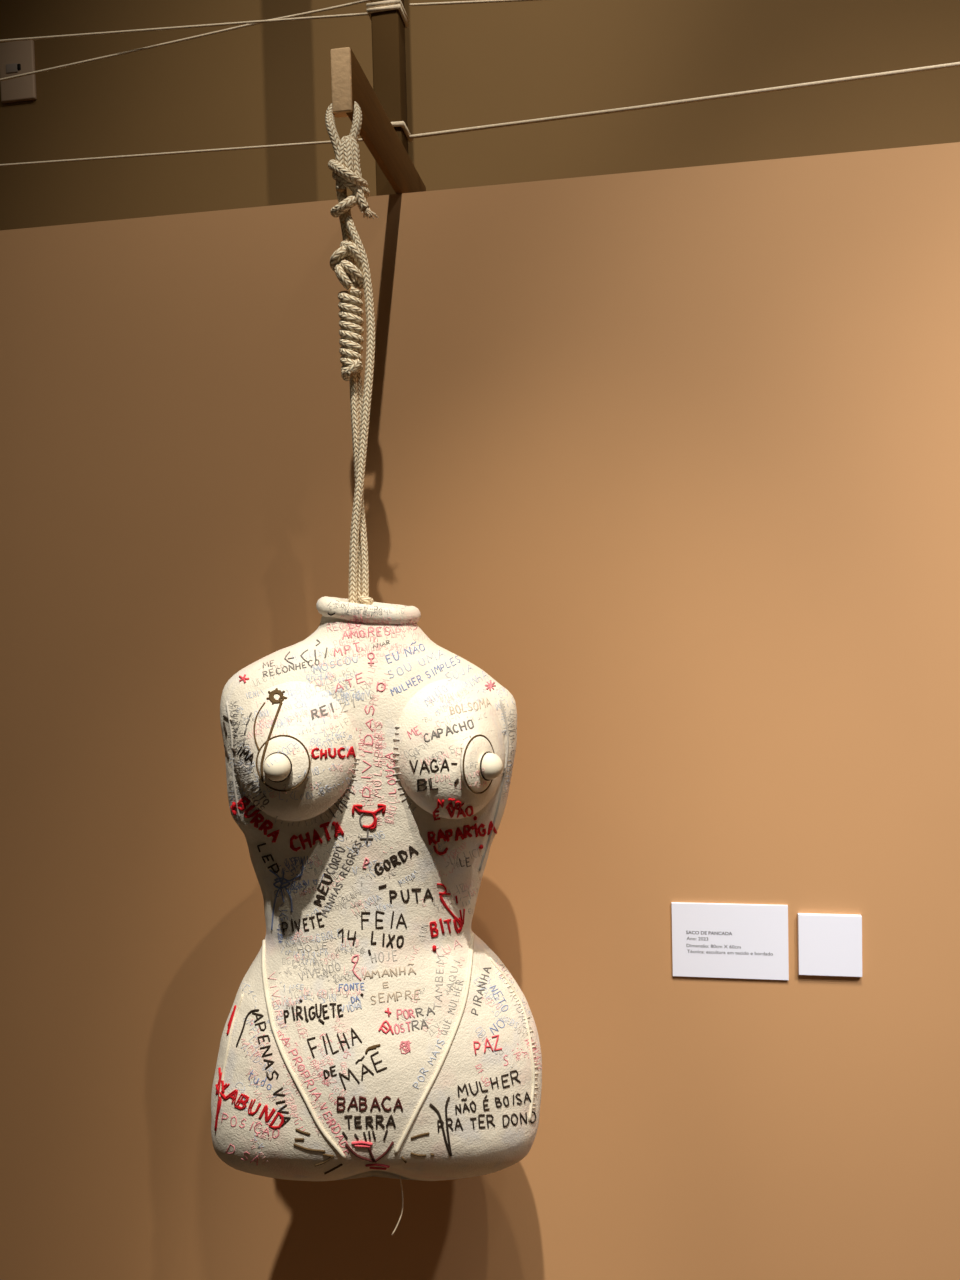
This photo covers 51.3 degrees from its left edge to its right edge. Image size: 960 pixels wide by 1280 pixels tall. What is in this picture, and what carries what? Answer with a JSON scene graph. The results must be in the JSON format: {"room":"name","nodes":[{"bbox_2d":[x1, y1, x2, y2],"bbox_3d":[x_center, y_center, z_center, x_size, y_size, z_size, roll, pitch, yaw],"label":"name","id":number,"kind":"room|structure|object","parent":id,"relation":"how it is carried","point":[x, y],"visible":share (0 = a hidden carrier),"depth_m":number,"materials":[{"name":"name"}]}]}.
{"room":"museum","nodes":[
{"label":"museum","id":0,"kind":"room"},
{"bbox_2d":[0,142,959,1279],"bbox_3d":[0.268,0.350,1.604,6.000,2.140,0.045,-1,3,9],"label":"wall","id":1,"kind":"structure","parent":0,"point":[669,458],"depth_m":1.60,"materials":[{"name":"brown paint"}]},
{"bbox_2d":[330,47,425,193],"bbox_3d":[-0.146,-0.750,1.549,0.028,0.084,0.468,-1,3,9],"label":"wooden beam","id":2,"kind":"structure","parent":1,"relation":"on","point":[350,84],"depth_m":1.42,"materials":[{"name":"brown wood"}]},
{"bbox_2d":[325,101,377,604],"bbox_3d":[-0.166,-0.382,1.332,0.069,0.679,0.059,1,4,43],"label":"rope","id":3,"kind":"object","parent":2,"relation":"hanging from","point":[346,169],"visible":1,"depth_m":1.32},
{"bbox_2d":[211,596,541,1235],"bbox_3d":[-0.142,0.366,1.345,0.453,0.852,0.300,-2,3,-8],"label":"sculpture","id":4,"kind":"object","parent":3,"relation":"hanging from","point":[370,1031],"visible":0.99,"depth_m":1.28,"materials":[{"name":"fabric"}]},
{"bbox_2d":[266,688,286,704],"bbox_3d":[-0.256,0.071,1.254,0.034,0.019,0.019,0,3,36],"label":"flower","id":5,"kind":"object","parent":4,"relation":"on","point":[274,696],"depth_m":1.25,"materials":[{"name":"brown fabric"}]},
{"bbox_2d":[485,680,495,690],"bbox_3d":[0.014,0.061,1.336,0.011,0.014,0.028,-1,3,17],"label":"flower","id":6,"kind":"object","parent":4,"relation":"on","point":[490,685],"depth_m":1.33,"materials":[{"name":"red paint"}]},
{"bbox_2d":[671,902,788,979],"bbox_3d":[0.391,0.471,1.565,0.177,0.117,0.005,-1,3,9],"label":"card","id":7,"kind":"object","parent":1,"relation":"attached to","point":[712,940],"visible":1,"depth_m":1.56,"materials":[{"name":"white paper"}]},
{"bbox_2d":[797,913,861,976],"bbox_3d":[0.538,0.469,1.539,0.094,0.094,0.009,-1,3,9],"label":"card","id":8,"kind":"object","parent":1,"relation":"attached to","point":[828,944],"visible":1,"depth_m":1.53,"materials":[{"name":"white paper"}]},
{"bbox_2d":[0,0,959,230],"bbox_3d":[0.317,-0.399,1.982,6.000,3.600,0.080,-1,3,9],"label":"wall","id":9,"kind":"structure","parent":0,"point":[477,64],"depth_m":1.97,"materials":[{"name":"brown paint"}]},
{"bbox_2d":[0,40,36,102],"bbox_3d":[-0.975,-1.198,2.106,0.078,0.122,0.012,-1,3,9],"label":"outlet plate","id":10,"kind":"object","parent":9,"relation":"attached to","point":[16,57],"visible":0.98,"depth_m":2.10,"materials":[{"name":"beige plastic"}]},
{"bbox_2d":[6,63,20,72],"bbox_3d":[-0.981,-1.203,2.104,0.033,0.018,0.006,-1,3,9],"label":"socket","id":11,"kind":"object","parent":10,"relation":"attached to","point":[10,67],"depth_m":2.10,"materials":[{"name":"beige"}]},
{"bbox_3d":[-0.003,1.536,-0.192,8.000,0.050,5.300,-1,3,9],"label":"floor","id":12,"kind":"structure","parent":0,"visible":0},
{"bbox_2d":[366,0,412,195],"bbox_3d":[-0.134,-0.275,1.701,0.062,3.400,0.062,-1,3,9],"label":"post","id":13,"kind":"object","parent":12,"relation":"on","point":[389,19],"visible":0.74,"depth_m":1.65,"materials":[{"name":"brown wood"}]},
{"bbox_2d":[0,139,362,166],"bbox_3d":[-0.862,-0.861,1.798,1.386,0.059,0.004,-1,3,9],"label":"string","id":14,"kind":"object","parent":13,"relation":"attached to","point":[319,142],"visible":0.84,"depth_m":1.75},
{"bbox_2d":[0,13,367,41],"bbox_3d":[-0.857,-1.064,1.787,1.377,0.055,0.004,-1,3,9],"label":"string","id":15,"kind":"object","parent":13,"relation":"attached to","point":[354,14],"visible":0.98,"depth_m":1.73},
{"bbox_2d":[0,0,370,80],"bbox_3d":[-0.870,-1.018,1.812,1.405,0.118,0.004,-1,3,9],"label":"string","id":16,"kind":"object","parent":13,"relation":"attached to","point":[361,1],"visible":0.88,"depth_m":1.75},
{"bbox_2d":[410,0,538,5],"bbox_3d":[0.266,-1.039,1.606,0.776,0.057,0.004,-1,3,9],"label":"string","id":17,"kind":"object","parent":13,"relation":"attached to","point":[477,1],"visible":1,"depth_m":1.65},
{"bbox_2d":[409,62,959,138],"bbox_3d":[0.515,-0.857,1.537,1.299,0.016,0.010,-1,3,12],"label":"string","id":18,"kind":"object","parent":13,"relation":"attached to","point":[956,64],"visible":1,"depth_m":1.57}
]}

